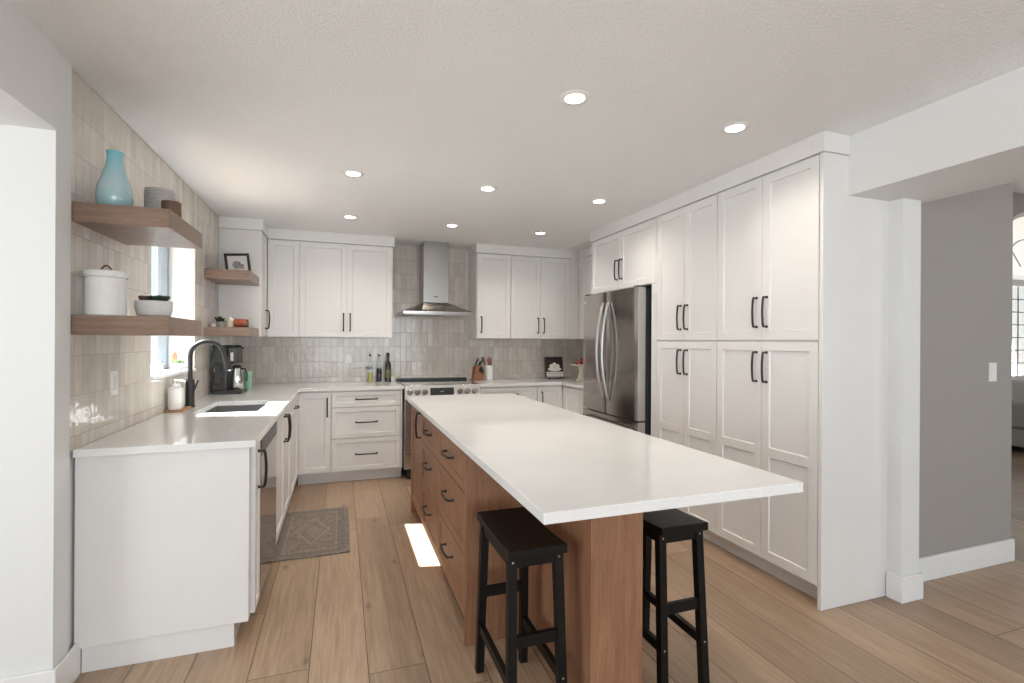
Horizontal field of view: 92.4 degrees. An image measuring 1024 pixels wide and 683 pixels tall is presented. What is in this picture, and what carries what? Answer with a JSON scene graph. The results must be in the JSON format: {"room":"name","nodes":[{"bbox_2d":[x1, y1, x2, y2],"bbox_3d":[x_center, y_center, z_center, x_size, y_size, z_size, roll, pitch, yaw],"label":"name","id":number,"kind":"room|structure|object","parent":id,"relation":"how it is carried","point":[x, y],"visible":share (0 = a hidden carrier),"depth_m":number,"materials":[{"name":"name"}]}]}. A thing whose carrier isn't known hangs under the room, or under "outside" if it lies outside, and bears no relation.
{"room":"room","nodes":[
{"label":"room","id":0,"kind":"room"},
{"bbox_2d":[0,0,58,130],"bbox_3d":[-0.952,-0.930,-0.975,0.450,0.301,5.788,0,0,-19],"label":"wall","id":1,"kind":"structure","parent":0,"point":[29,62],"depth_m":1.67,"materials":[{"name":"white paint"}]},
{"bbox_2d":[0,53,234,677],"bbox_3d":[-2.395,0.129,3.446,0.244,2.436,3.516,0,0,-19],"label":"wall","id":2,"kind":"structure","parent":0,"point":[56,400],"depth_m":1.86,"materials":[{"name":"white paint"}]},
{"bbox_2d":[110,370,117,395],"bbox_3d":[-1.873,0.195,2.313,0.008,0.116,0.072,0,0,-19],"label":"wall outlet","id":3,"kind":"object","parent":2,"relation":"attached to","point":[113,374],"visible":1,"depth_m":2.30,"materials":[{"name":"white plastic"}]},
{"bbox_2d":[71,315,201,335],"bbox_3d":[-1.675,-0.067,2.241,0.331,0.079,0.510,0,0,-19],"label":"shelf","id":4,"kind":"object","parent":2,"relation":"attached to","point":[114,325],"visible":1,"depth_m":2.02,"materials":[{"name":"brown wood"}]},
{"bbox_2d":[83,265,128,315],"bbox_3d":[-1.692,-0.213,2.047,0.147,0.214,0.147,0,0,-19],"label":"lidded canister","id":5,"kind":"object","parent":4,"relation":"on","point":[105,291],"visible":0.89,"depth_m":1.99,"materials":[{"name":"white ceramic"}]},
{"bbox_2d":[134,295,172,316],"bbox_3d":[-1.619,-0.158,2.221,0.142,0.104,0.142,0,0,-19],"label":"succulent bowl","id":6,"kind":"object","parent":4,"relation":"on","point":[158,305],"visible":0.94,"depth_m":2.17,"materials":[{"name":"ceramic"}]},
{"bbox_2d":[72,201,201,248],"bbox_3d":[-1.672,-0.516,2.241,0.331,0.079,0.510,0,0,-19],"label":"shelf","id":7,"kind":"object","parent":2,"relation":"attached to","point":[127,225],"visible":1,"depth_m":2.05,"materials":[{"name":"brown wood"}]},
{"bbox_2d":[95,149,133,205],"bbox_3d":[-1.670,-0.676,2.064,0.127,0.240,0.127,0,0,-19],"label":"glass vase","id":8,"kind":"object","parent":7,"relation":"on","point":[113,186],"visible":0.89,"depth_m":2.03,"materials":[{"name":"blue glass"}]},
{"bbox_2d":[144,187,175,207],"bbox_3d":[-1.687,-0.640,2.355,0.127,0.166,0.127,0,0,-19],"label":"canister","id":9,"kind":"object","parent":7,"relation":"on","point":[153,196],"visible":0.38,"depth_m":2.30,"materials":[{"name":"white ceramic"}]},
{"bbox_2d":[161,200,181,217],"bbox_3d":[-1.570,-0.598,2.264,0.078,0.085,0.077,0,0,-19],"label":"wooden cup","id":10,"kind":"object","parent":7,"relation":"on","point":[176,207],"visible":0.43,"depth_m":2.24,"materials":[{"name":"brown wood"}]},
{"bbox_2d":[157,247,168,368],"bbox_3d":[-2.359,-0.289,3.117,0.060,0.968,0.880,0,0,-19],"label":"window","id":11,"kind":"structure","parent":2,"relation":"in","point":[163,252],"depth_m":3.50,"materials":[{"name":"clear glass"}]},
{"bbox_2d":[151,368,195,379],"bbox_3d":[-2.280,0.207,3.146,0.235,0.020,0.880,0,0,-19],"label":"window sill","id":12,"kind":"structure","parent":2,"relation":"attached to","point":[166,372],"depth_m":3.13,"materials":[{"name":"white paint"}]},
{"bbox_2d":[151,360,163,372],"bbox_3d":[-2.214,0.158,3.068,0.072,0.078,0.084,0,0,16],"label":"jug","id":13,"kind":"object","parent":12,"relation":"on","point":[156,365],"visible":0.86,"depth_m":3.04,"materials":[{"name":"white ceramic"}]},
{"bbox_2d":[170,360,183,369],"bbox_3d":[-2.293,0.162,3.364,0.083,0.070,0.080,0,0,-19],"label":"planter","id":14,"kind":"object","parent":12,"relation":"on","point":[176,364],"visible":0.98,"depth_m":3.34,"materials":[{"name":"white ceramic"}]},
{"bbox_2d":[204,268,258,285],"bbox_3d":[-2.326,-0.533,4.101,0.319,0.076,0.468,0,0,-19],"label":"shelf","id":15,"kind":"object","parent":2,"relation":"attached to","point":[218,276],"visible":1,"depth_m":3.92,"materials":[{"name":"brown wood"}]},
{"bbox_2d":[224,253,250,270],"bbox_3d":[-2.371,-0.672,4.243,0.210,0.200,0.049,0,0,-33],"label":"picture frame","id":16,"kind":"object","parent":15,"relation":"on","point":[233,261],"visible":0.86,"depth_m":4.24,"materials":[{"name":"black metal"}]},
{"bbox_2d":[232,261,243,268],"bbox_3d":[-2.365,-0.661,4.240,0.087,0.071,0.002,-7,-6,-33],"label":"print","id":17,"kind":"object","parent":16,"relation":"attached to","point":[236,264],"depth_m":4.24},
{"bbox_2d":[204,327,258,335],"bbox_3d":[-2.329,-0.080,4.101,0.319,0.070,0.468,0,0,-19],"label":"shelf","id":18,"kind":"object","parent":2,"relation":"attached to","point":[208,331],"visible":1,"depth_m":3.89,"materials":[{"name":"brown wood"}]},
{"bbox_2d":[214,316,224,326],"bbox_3d":[-2.385,-0.163,4.012,0.069,0.095,0.082,0,0,-2],"label":"potted plant","id":19,"kind":"object","parent":18,"relation":"on","point":[220,322],"visible":0.94,"depth_m":4.00,"materials":[{"name":"green plant"}]},
{"bbox_2d":[225,316,233,326],"bbox_3d":[-2.331,-0.164,4.059,0.072,0.097,0.072,0,0,-19],"label":"ceramic jar","id":20,"kind":"object","parent":18,"relation":"on","point":[230,322],"visible":0.8,"depth_m":4.03,"materials":[{"name":"beige ceramic"}]},
{"bbox_2d":[234,319,248,326],"bbox_3d":[-2.251,-0.151,4.087,0.103,0.072,0.072,0,0,-19],"label":"jar","id":21,"kind":"object","parent":18,"relation":"on","point":[237,322],"visible":0.89,"depth_m":4.06,"materials":[{"name":"orange ceramic"}]},
{"bbox_2d":[218,228,261,336],"bbox_3d":[-2.397,-0.516,4.335,0.338,0.944,0.018,0,0,-19],"label":"end panel","id":22,"kind":"object","parent":2,"relation":"attached to","point":[235,301],"visible":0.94,"depth_m":4.33,"materials":[{"name":"white paint"}]},
{"bbox_2d":[218,216,268,237],"bbox_3d":[-2.439,-1.040,4.483,0.350,0.100,0.351,0,0,-19],"label":"trim","id":23,"kind":"structure","parent":2,"relation":"attached to","point":[223,221],"depth_m":4.33,"materials":[{"name":"white paint"}]},
{"bbox_2d":[241,232,269,336],"bbox_3d":[-2.439,-0.518,4.519,0.376,0.942,0.354,0,0,-19],"label":"upper cabinet","id":24,"kind":"object","parent":2,"relation":"attached to","point":[264,239],"visible":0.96,"depth_m":4.62,"materials":[{"name":"white paint"}]},
{"bbox_2d":[235,244,583,408],"bbox_3d":[-1.000,0.137,5.683,4.350,2.436,0.210,0,0,-19],"label":"wall","id":25,"kind":"structure","parent":0,"point":[419,346],"depth_m":5.53,"materials":[{"name":"beige tile"}]},
{"bbox_2d":[267,239,392,337],"bbox_3d":[-1.847,-0.514,5.060,1.177,0.942,0.401,0,0,-19],"label":"upper cabinet","id":26,"kind":"object","parent":25,"relation":"attached to","point":[316,289],"visible":1,"depth_m":4.91,"materials":[{"name":"white paint"}]},
{"bbox_2d":[267,228,394,248],"bbox_3d":[-2.001,-1.037,5.020,1.531,0.100,0.376,0,0,-19],"label":"trim","id":27,"kind":"structure","parent":25,"relation":"attached to","point":[276,234],"depth_m":4.89,"materials":[{"name":"white paint"}]},
{"bbox_2d":[345,353,351,363],"bbox_3d":[-1.767,0.185,5.299,0.072,0.116,0.008,0,0,-19],"label":"wall outlet","id":28,"kind":"object","parent":25,"relation":"attached to","point":[348,356],"visible":1,"depth_m":5.30,"materials":[{"name":"white plastic"}]},
{"bbox_2d":[398,241,472,316],"bbox_3d":[-0.842,-0.680,5.364,0.740,0.799,0.490,0,0,-19],"label":"range hood","id":29,"kind":"object","parent":25,"relation":"attached to","point":[433,264],"visible":1,"depth_m":5.30,"materials":[{"name":"silver metal"}]},
{"bbox_2d":[469,253,510,338],"bbox_3d":[-0.252,-0.504,5.616,0.394,0.942,0.401,0,0,-19],"label":"upper cabinet","id":30,"kind":"object","parent":25,"relation":"attached to","point":[489,274],"visible":1,"depth_m":5.48,"materials":[{"name":"white paint"}]},
{"bbox_2d":[468,243,591,259],"bbox_3d":[0.442,-1.022,5.386,1.574,0.100,1.292,0,0,-19],"label":"trim","id":31,"kind":"structure","parent":25,"relation":"attached to","point":[477,248],"depth_m":5.58,"materials":[{"name":"white paint"}]},
{"bbox_2d":[510,255,578,338],"bbox_3d":[0.336,-0.501,5.821,0.847,0.942,0.401,0,0,-19],"label":"upper cabinet","id":32,"kind":"object","parent":25,"relation":"attached to","point":[544,291],"visible":1,"depth_m":5.67,"materials":[{"name":"white paint"}]},
{"bbox_2d":[10,0,1023,249],"bbox_3d":[0.134,-1.134,1.209,3.935,0.120,9.400,0,0,-19],"label":"ceiling","id":33,"kind":"structure","parent":0,"point":[261,108],"depth_m":2.09,"materials":[{"name":"white paint"}]},
{"bbox_2d":[342,215,357,218],"bbox_3d":[-1.404,-1.080,4.258,0.140,0.006,0.140,0,0,-19],"label":"recessed light","id":34,"kind":"object","parent":33,"relation":"in","point":[343,216],"visible":1,"depth_m":4.24,"materials":[{"name":"beige"}]},
{"bbox_2d":[342,169,364,176],"bbox_3d":[-1.019,-1.077,3.153,0.140,0.006,0.140,0,0,-19],"label":"recessed light","id":35,"kind":"object","parent":33,"relation":"in","point":[349,172],"visible":1,"depth_m":3.15,"materials":[{"name":"white paint"}]},
{"bbox_2d":[347,172,359,175],"bbox_3d":[-1.019,-1.079,3.153,0.083,0.003,0.083,0,0,-19],"label":"diffuser","id":36,"kind":"object","parent":35,"relation":"attached to","point":[348,173],"depth_m":3.16,"materials":[{"name":"beige plastic"}]},
{"bbox_2d":[445,223,459,226],"bbox_3d":[-0.557,-1.075,4.553,0.140,0.006,0.140,0,0,-19],"label":"recessed light","id":37,"kind":"object","parent":33,"relation":"in","point":[449,224],"visible":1,"depth_m":4.54,"materials":[{"name":"beige"}]},
{"bbox_2d":[478,185,496,191],"bbox_3d":[-0.172,-1.072,3.448,0.140,0.006,0.140,0,0,-19],"label":"recessed light","id":38,"kind":"object","parent":33,"relation":"in","point":[486,188],"visible":1,"depth_m":3.44,"materials":[{"name":"beige"}]},
{"bbox_2d":[482,187,492,190],"bbox_3d":[-0.172,-1.074,3.448,0.083,0.003,0.083,0,0,-19],"label":"diffuser","id":39,"kind":"object","parent":38,"relation":"attached to","point":[483,188],"depth_m":3.45,"materials":[{"name":"beige plastic"}]},
{"bbox_2d":[533,231,546,234],"bbox_3d":[0.279,-1.070,4.844,0.140,0.006,0.140,0,0,-19],"label":"recessed light","id":40,"kind":"object","parent":33,"relation":"in","point":[536,232],"visible":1,"depth_m":4.82,"materials":[{"name":"beige"}]},
{"bbox_2d":[559,89,590,105],"bbox_3d":[0.277,-1.070,2.159,0.140,0.006,0.140,0,0,-19],"label":"recessed light","id":41,"kind":"object","parent":33,"relation":"in","point":[576,96],"visible":1,"depth_m":2.15,"materials":[{"name":"beige"}]},
{"bbox_2d":[565,94,583,102],"bbox_3d":[0.277,-1.071,2.159,0.083,0.003,0.083,0,0,-19],"label":"diffuser","id":42,"kind":"object","parent":41,"relation":"attached to","point":[569,98],"depth_m":2.16,"materials":[{"name":"beige plastic"}]},
{"bbox_2d":[590,198,608,203],"bbox_3d":[0.664,-1.067,3.739,0.140,0.006,0.140,0,0,-19],"label":"recessed light","id":43,"kind":"object","parent":33,"relation":"in","point":[598,200],"visible":1,"depth_m":3.73,"materials":[{"name":"beige plastic"}]},
{"bbox_2d":[720,121,750,133],"bbox_3d":[1.113,-1.065,2.450,0.140,0.006,0.140,0,0,-19],"label":"recessed light","id":44,"kind":"object","parent":33,"relation":"in","point":[739,126],"visible":1,"depth_m":2.44,"materials":[{"name":"beige"}]},
{"bbox_2d":[726,125,743,131],"bbox_3d":[1.113,-1.066,2.450,0.083,0.003,0.083,0,0,-19],"label":"diffuser","id":45,"kind":"object","parent":44,"relation":"attached to","point":[729,128],"depth_m":2.45,"materials":[{"name":"beige plastic"}]},
{"bbox_2d":[74,446,1023,682],"bbox_3d":[3.266,1.431,2.305,14.900,0.100,9.400,0,0,-19],"label":"floor","id":46,"kind":"structure","parent":0,"point":[386,609],"depth_m":2.34,"materials":[{"name":"brown wood"}]},
{"bbox_2d":[74,448,250,672],"bbox_3d":[-1.476,0.910,2.105,0.628,0.883,0.048,0,0,-19],"label":"end panel","id":47,"kind":"object","parent":46,"relation":"on","point":[162,548],"visible":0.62,"depth_m":2.08,"materials":[{"name":"white paint"}]},
{"bbox_2d":[236,441,267,634],"bbox_3d":[-1.474,0.910,2.212,0.671,0.883,0.149,0,0,-19],"label":"base cabinet","id":48,"kind":"object","parent":46,"relation":"on","point":[256,451],"visible":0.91,"depth_m":2.25,"materials":[{"name":"white paint"}]},
{"bbox_2d":[260,421,276,595],"bbox_3d":[-1.603,0.909,2.573,0.604,0.883,0.608,0,0,-19],"label":"dishwasher","id":49,"kind":"object","parent":46,"relation":"on","point":[269,441],"visible":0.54,"depth_m":2.63,"materials":[{"name":"grey metal"}]},
{"bbox_2d":[276,403,291,543],"bbox_3d":[-1.849,0.914,3.289,0.671,0.870,0.899,0,0,-19],"label":"base cabinet","id":50,"kind":"object","parent":46,"relation":"on","point":[284,425],"visible":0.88,"depth_m":3.33,"materials":[{"name":"white paint"}]},
{"bbox_2d":[290,393,299,499],"bbox_3d":[-2.123,0.906,4.076,0.671,0.883,0.765,0,0,-19],"label":"base cabinet","id":51,"kind":"object","parent":46,"relation":"on","point":[295,406],"visible":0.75,"depth_m":4.16,"materials":[{"name":"white paint"}]},
{"bbox_2d":[271,507,349,561],"bbox_3d":[-1.419,1.347,3.495,0.490,0.008,0.900,0,0,-19],"label":"rug","id":52,"kind":"object","parent":46,"relation":"on","point":[320,532],"visible":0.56,"depth_m":3.42,"materials":[{"name":"beige fabric"}]},
{"bbox_2d":[298,391,330,484],"bbox_3d":[-1.945,0.907,4.873,0.290,0.883,0.701,0,0,-19],"label":"base cabinet","id":53,"kind":"object","parent":46,"relation":"on","point":[314,432],"visible":0.93,"depth_m":4.59,"materials":[{"name":"white paint"}]},
{"bbox_2d":[331,389,401,481],"bbox_3d":[-1.496,0.909,5.029,0.659,0.883,0.701,0,0,-19],"label":"base cabinet","id":54,"kind":"object","parent":46,"relation":"on","point":[366,425],"visible":1,"depth_m":4.74,"materials":[{"name":"white paint"}]},
{"bbox_2d":[73,381,403,457],"bbox_3d":[-1.521,0.451,3.716,1.598,0.032,3.162,0,0,-19],"label":"countertop","id":55,"kind":"structure","parent":54,"relation":"on","point":[192,429],"depth_m":2.55,"materials":[{"name":"white stone"}]},
{"bbox_2d":[164,406,191,411],"bbox_3d":[-2.089,0.424,3.075,0.099,0.014,0.180,0,0,-19],"label":"soap tray","id":56,"kind":"object","parent":55,"relation":"on","point":[184,408],"visible":0.74,"depth_m":3.01,"materials":[{"name":"brown wood"}]},
{"bbox_2d":[168,380,181,409],"bbox_3d":[-2.074,0.325,3.022,0.072,0.183,0.072,0,0,-38],"label":"soap dispenser","id":57,"kind":"object","parent":56,"relation":"on","point":[174,392],"visible":1,"depth_m":3.00,"materials":[{"name":"white plastic"}]},
{"bbox_2d":[178,380,185,406],"bbox_3d":[-2.098,0.330,3.103,0.071,0.173,0.056,0,0,-19],"label":"soap dispenser","id":58,"kind":"object","parent":56,"relation":"on","point":[179,385],"visible":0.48,"depth_m":3.10,"materials":[{"name":"white ceramic"}]},
{"bbox_2d":[178,386,183,406],"bbox_3d":[-2.106,0.350,3.101,0.056,0.133,0.056,0,0,-19],"label":"bottle","id":59,"kind":"object","parent":58,"relation":"on","point":[178,386],"depth_m":3.10,"materials":[{"name":"white plastic"}]},
{"bbox_2d":[185,339,232,406],"bbox_3d":[-2.020,0.208,3.284,0.274,0.446,0.109,0,0,-19],"label":"faucet","id":60,"kind":"object","parent":55,"relation":"on","point":[190,386],"visible":0.94,"depth_m":3.22,"materials":[{"name":"black metal"}]},
{"bbox_2d":[212,345,247,394],"bbox_3d":[-2.332,0.229,4.091,0.248,0.400,0.203,0,0,-15],"label":"coffee maker","id":61,"kind":"object","parent":55,"relation":"on","point":[224,381],"visible":0.96,"depth_m":4.01,"materials":[{"name":"grey plastic"}]},
{"bbox_2d":[228,347,242,362],"bbox_3d":[-2.310,0.112,4.098,0.080,0.135,0.140,0,0,-15],"label":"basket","id":62,"kind":"object","parent":61,"relation":"on","point":[235,354],"depth_m":4.04,"materials":[{"name":"black plastic"}]},
{"bbox_2d":[204,404,265,412],"bbox_3d":[-1.855,0.575,3.295,0.368,0.220,0.618,0,0,-19],"label":"sink","id":63,"kind":"object","parent":55,"relation":"in","point":[236,408],"visible":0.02,"depth_m":3.56,"materials":[{"name":"silver metal"}]},
{"bbox_2d":[244,371,251,389],"bbox_3d":[-2.332,0.347,4.335,0.068,0.165,0.068,0,0,-19],"label":"tumbler","id":64,"kind":"object","parent":55,"relation":"on","point":[247,384],"visible":0.7,"depth_m":4.31,"materials":[{"name":"green plastic"}]},
{"bbox_2d":[367,352,372,381],"bbox_3d":[-1.520,0.271,5.264,0.058,0.328,0.058,0,0,-19],"label":"oil bottle","id":65,"kind":"object","parent":55,"relation":"on","point":[369,375],"visible":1,"depth_m":5.25,"materials":[{"name":"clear glass"}]},
{"bbox_2d":[376,352,381,381],"bbox_3d":[-1.431,0.271,5.295,0.058,0.328,0.058,0,0,-19],"label":"oil bottle","id":66,"kind":"object","parent":55,"relation":"on","point":[379,370],"visible":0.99,"depth_m":5.27,"materials":[{"name":"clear glass"}]},
{"bbox_2d":[385,353,390,381],"bbox_3d":[-1.344,0.279,5.325,0.068,0.312,0.068,0,0,-19],"label":"oil bottle","id":67,"kind":"object","parent":55,"relation":"on","point":[388,363],"visible":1,"depth_m":5.30,"materials":[{"name":"green glass"}]},
{"bbox_2d":[411,405,421,520],"bbox_3d":[-0.436,0.916,3.731,0.661,0.883,0.529,0,0,-19],"label":"base cabinet","id":68,"kind":"object","parent":46,"relation":"on","point":[416,437],"visible":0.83,"depth_m":3.63,"materials":[{"name":"brown wood"}]},
{"bbox_2d":[421,414,437,557],"bbox_3d":[-0.251,0.917,3.199,0.661,0.883,0.594,0,0,-19],"label":"base cabinet","id":69,"kind":"object","parent":46,"relation":"on","point":[429,507],"visible":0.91,"depth_m":3.07,"materials":[{"name":"brown wood"}]},
{"bbox_2d":[396,377,479,479],"bbox_3d":[-0.795,0.883,5.230,0.788,0.943,0.762,0,0,-19],"label":"range","id":70,"kind":"object","parent":46,"relation":"on","point":[438,386],"visible":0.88,"depth_m":4.93,"materials":[{"name":"silver metal"}]},
{"bbox_2d":[404,399,410,449],"bbox_3d":[-0.687,0.819,4.923,0.760,0.495,0.111,0,0,-19],"label":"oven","id":71,"kind":"object","parent":70,"relation":"in","point":[407,406],"depth_m":4.81,"materials":[{"name":"silver glass"}]},
{"bbox_2d":[398,379,478,385],"bbox_3d":[-0.807,0.442,5.275,0.764,0.018,0.668,0,0,-19],"label":"cooktop","id":72,"kind":"object","parent":70,"relation":"in","point":[405,382],"depth_m":5.18,"materials":[{"name":"black glass"}]},
{"bbox_2d":[438,429,464,616],"bbox_3d":[-0.046,0.918,2.610,0.661,0.883,0.649,0,0,-19],"label":"base cabinet","id":73,"kind":"object","parent":46,"relation":"on","point":[451,459],"visible":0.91,"depth_m":2.47,"materials":[{"name":"brown wood"}]},
{"bbox_2d":[480,386,536,399],"bbox_3d":[-0.135,0.918,5.503,0.645,0.883,0.701,0,0,-19],"label":"base cabinet","id":74,"kind":"object","parent":46,"relation":"on","point":[530,392],"visible":0.11,"depth_m":5.24,"materials":[{"name":"white paint"}]},
{"bbox_2d":[475,507,566,682],"bbox_3d":[0.023,1.032,1.871,0.224,0.656,0.432,0,0,-19],"label":"bar stool","id":75,"kind":"object","parent":46,"relation":"on","point":[520,539],"visible":0.99,"depth_m":1.76,"materials":[{"name":"black paint"}]},
{"bbox_2d":[411,404,642,682],"bbox_3d":[0.001,0.918,2.895,0.856,0.883,2.433,0,0,-19],"label":"island base","id":76,"kind":"object","parent":46,"relation":"on","point":[603,559],"visible":0.36,"depth_m":1.77,"materials":[{"name":"brown wood"}]},
{"bbox_2d":[407,393,802,524],"bbox_3d":[0.046,0.460,2.744,0.898,0.032,2.804,0,0,-19],"label":"countertop","id":77,"kind":"structure","parent":76,"relation":"on","point":[562,465],"depth_m":1.80,"materials":[{"name":"white stone"}]},
{"bbox_2d":[536,385,561,407],"bbox_3d":[0.313,0.920,5.659,0.299,0.883,0.701,0,0,-19],"label":"base cabinet","id":78,"kind":"object","parent":46,"relation":"on","point":[549,394],"visible":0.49,"depth_m":5.38,"materials":[{"name":"white paint"}]},
{"bbox_2d":[563,385,585,413],"bbox_3d":[0.966,0.924,5.230,0.650,0.883,0.619,0,0,-19],"label":"base cabinet","id":79,"kind":"object","parent":46,"relation":"on","point":[572,397],"visible":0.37,"depth_m":5.18,"materials":[{"name":"white paint"}]},
{"bbox_2d":[466,377,582,388],"bbox_3d":[0.417,0.463,5.380,1.607,0.032,1.293,0,0,-19],"label":"countertop","id":80,"kind":"structure","parent":79,"relation":"on","point":[567,381],"depth_m":5.36,"materials":[{"name":"white stone"}]},
{"bbox_2d":[471,365,483,380],"bbox_3d":[-0.388,0.354,5.562,0.128,0.174,0.092,0,0,-27],"label":"knife block","id":81,"kind":"object","parent":80,"relation":"on","point":[477,371],"visible":0.94,"depth_m":5.53,"materials":[{"name":"brown wood"}]},
{"bbox_2d":[484,365,492,379],"bbox_3d":[-0.268,0.358,5.668,0.106,0.168,0.106,0,0,-19],"label":"utensil crock","id":82,"kind":"object","parent":80,"relation":"on","point":[488,369],"visible":0.99,"depth_m":5.62,"materials":[{"name":"white ceramic"}]},
{"bbox_2d":[570,363,582,380],"bbox_3d":[0.795,0.352,5.604,0.272,0.192,0.272,0,0,-19],"label":"cake stand","id":83,"kind":"object","parent":80,"relation":"on","point":[580,366],"visible":0.58,"depth_m":5.57,"materials":[{"name":"beige ceramic"}]},
{"bbox_2d":[582,285,651,435],"bbox_3d":[1.135,0.460,4.418,0.826,1.814,0.928,0,0,-19],"label":"refrigerator","id":84,"kind":"object","parent":46,"relation":"on","point":[617,324],"visible":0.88,"depth_m":4.10,"materials":[{"name":"grey metal"}]},
{"bbox_2d":[651,283,655,436],"bbox_3d":[1.407,0.458,3.953,0.638,1.820,0.057,0,0,-19],"label":"end panel","id":85,"kind":"object","parent":46,"relation":"on","point":[653,321],"visible":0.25,"depth_m":3.85,"materials":[{"name":"white paint"}]},
{"bbox_2d":[642,508,709,682],"bbox_3d":[0.600,1.036,2.085,0.224,0.656,0.432,0,0,-19],"label":"bar stool","id":86,"kind":"object","parent":46,"relation":"on","point":[668,525],"visible":0.61,"depth_m":1.92,"materials":[{"name":"black paint"}]},
{"bbox_2d":[655,194,725,549],"bbox_3d":[1.514,0.202,3.609,0.696,2.334,0.656,0,0,-19],"label":"pantry cabinet","id":87,"kind":"object","parent":46,"relation":"on","point":[687,236],"visible":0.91,"depth_m":3.45,"materials":[{"name":"white paint"}]},
{"bbox_2d":[716,154,819,598],"bbox_3d":[1.740,0.203,2.957,0.696,2.334,0.721,0,0,-19],"label":"pantry cabinet","id":88,"kind":"object","parent":46,"relation":"on","point":[769,224],"visible":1,"depth_m":2.79,"materials":[{"name":"white paint"}]},
{"bbox_2d":[590,131,850,242],"bbox_3d":[1.487,-1.016,3.756,0.671,0.100,2.472,0,0,-19],"label":"trim","id":89,"kind":"structure","parent":88,"relation":"on","point":[824,141],"depth_m":3.00,"materials":[{"name":"white paint"}]},
{"bbox_2d":[817,152,888,610],"bbox_3d":[1.884,0.204,2.612,0.659,2.334,0.021,0,0,-19],"label":"end panel","id":90,"kind":"object","parent":46,"relation":"on","point":[854,231],"visible":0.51,"depth_m":2.56,"materials":[{"name":"white paint"}]},
{"bbox_2d":[1011,381,1023,447],"bbox_3d":[7.228,0.984,6.595,2.000,0.839,0.940,0,0,-19],"label":"sofa","id":91,"kind":"object","parent":46,"relation":"on","point":[1017,386],"visible":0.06,"depth_m":6.17,"materials":[{"name":"beige fabric"}]},
{"bbox_2d":[568,241,591,250],"bbox_3d":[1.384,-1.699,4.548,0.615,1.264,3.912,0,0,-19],"label":"ceiling","id":92,"kind":"structure","parent":0,"point":[586,244],"depth_m":5.53,"materials":[{"name":"white paint"}]},
{"bbox_2d":[592,218,655,294],"bbox_3d":[1.237,-0.710,4.418,0.696,0.513,1.054,0,0,-19],"label":"upper cabinet","id":93,"kind":"object","parent":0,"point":[625,259],"visible":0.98,"depth_m":4.23,"materials":[{"name":"white paint"}]},
{"bbox_2d":[887,198,920,576],"bbox_3d":[2.099,0.309,2.665,0.140,2.129,0.123,0,0,-19],"label":"wall","id":94,"kind":"structure","parent":0,"point":[904,277],"depth_m":2.61,"materials":[{"name":"white paint"}]},
{"bbox_2d":[848,66,1023,203],"bbox_3d":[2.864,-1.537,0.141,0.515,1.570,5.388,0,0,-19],"label":"ceiling beam","id":95,"kind":"structure","parent":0,"point":[971,139],"depth_m":2.19,"materials":[{"name":"white paint"}]},
{"bbox_2d":[919,182,1012,557],"bbox_3d":[2.652,-0.473,2.992,1.030,3.700,0.131,0,0,-19],"label":"wall","id":96,"kind":"structure","parent":0,"point":[967,238],"depth_m":2.95,"materials":[{"name":"grey paint"}]},
{"bbox_2d":[886,538,1014,603],"bbox_3d":[2.578,1.308,2.896,1.237,0.137,0.270,0,0,-19],"label":"baseboard","id":97,"kind":"structure","parent":96,"relation":"attached to","point":[935,566],"depth_m":2.87,"materials":[{"name":"white paint"}]},
{"bbox_2d":[989,363,996,381],"bbox_3d":[2.968,0.189,3.029,0.072,0.116,0.010,0,0,-19],"label":"light switch","id":98,"kind":"object","parent":96,"relation":"attached to","point":[992,366],"visible":1,"depth_m":3.02,"materials":[{"name":"white plastic"}]},
{"bbox_2d":[1012,212,1023,380],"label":"window","id":99,"kind":"structure","parent":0,"point":[1018,224],"depth_m":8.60,"materials":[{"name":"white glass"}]},
{"bbox_2d":[1013,192,1023,380],"bbox_3d":[5.266,-0.457,6.782,8.200,3.700,0.150,0,0,-19],"label":"wall","id":100,"kind":"structure","parent":0,"point":[1018,199],"depth_m":7.59,"materials":[{"name":"beige paint"}]},
{"bbox_2d":[1013,180,1023,193],"bbox_3d":[6.405,-2.351,3.389,8.300,0.100,9.400,0,0,-19],"label":"ceiling","id":101,"kind":"structure","parent":0,"point":[1018,186],"depth_m":7.31,"materials":[{"name":"white paint"}]},
{"bbox_3d":[-3.023,0.125,1.457,2.250,2.436,0.160,0,0,-19],"label":"wall","id":102,"kind":"structure","parent":0,"visible":0},
{"bbox_2d":[0,642,80,682],"bbox_3d":[-2.882,1.276,1.503,2.459,0.135,0.190,0,0,-19],"label":"baseboard","id":103,"kind":"structure","parent":102,"relation":"attached to","point":[68,668],"depth_m":1.85,"materials":[{"name":"white paint"}]},
{"bbox_3d":[1.613,0.153,4.596,0.130,2.436,3.579,0,0,-19],"label":"wall","id":104,"kind":"structure","parent":0,"visible":0},
{"bbox_2d":[579,256,592,338],"bbox_3d":[1.091,-0.496,5.420,0.315,0.942,0.930,0,0,-19],"label":"upper cabinet","id":105,"kind":"object","parent":104,"relation":"attached to","point":[585,264],"visible":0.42,"depth_m":5.71,"materials":[{"name":"white paint"}]},
{"bbox_3d":[0.510,0.335,5.927,0.205,0.223,0.137,0,0,-15],"label":"easel","id":106,"kind":"object","parent":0,"visible":0},
{"bbox_2d":[544,357,563,376],"bbox_3d":[0.507,0.309,5.932,0.218,0.246,0.080,0,0,-15],"label":"cookbook","id":107,"kind":"object","parent":106,"relation":"on","point":[553,365],"visible":1,"depth_m":5.92,"materials":[{"name":"paper"}]},
{"bbox_2d":[548,362,560,370],"bbox_3d":[0.512,0.305,5.918,0.170,0.107,0.002,0,-12,-15],"label":"photo","id":108,"kind":"object","parent":107,"relation":"attached to","point":[552,368],"depth_m":5.92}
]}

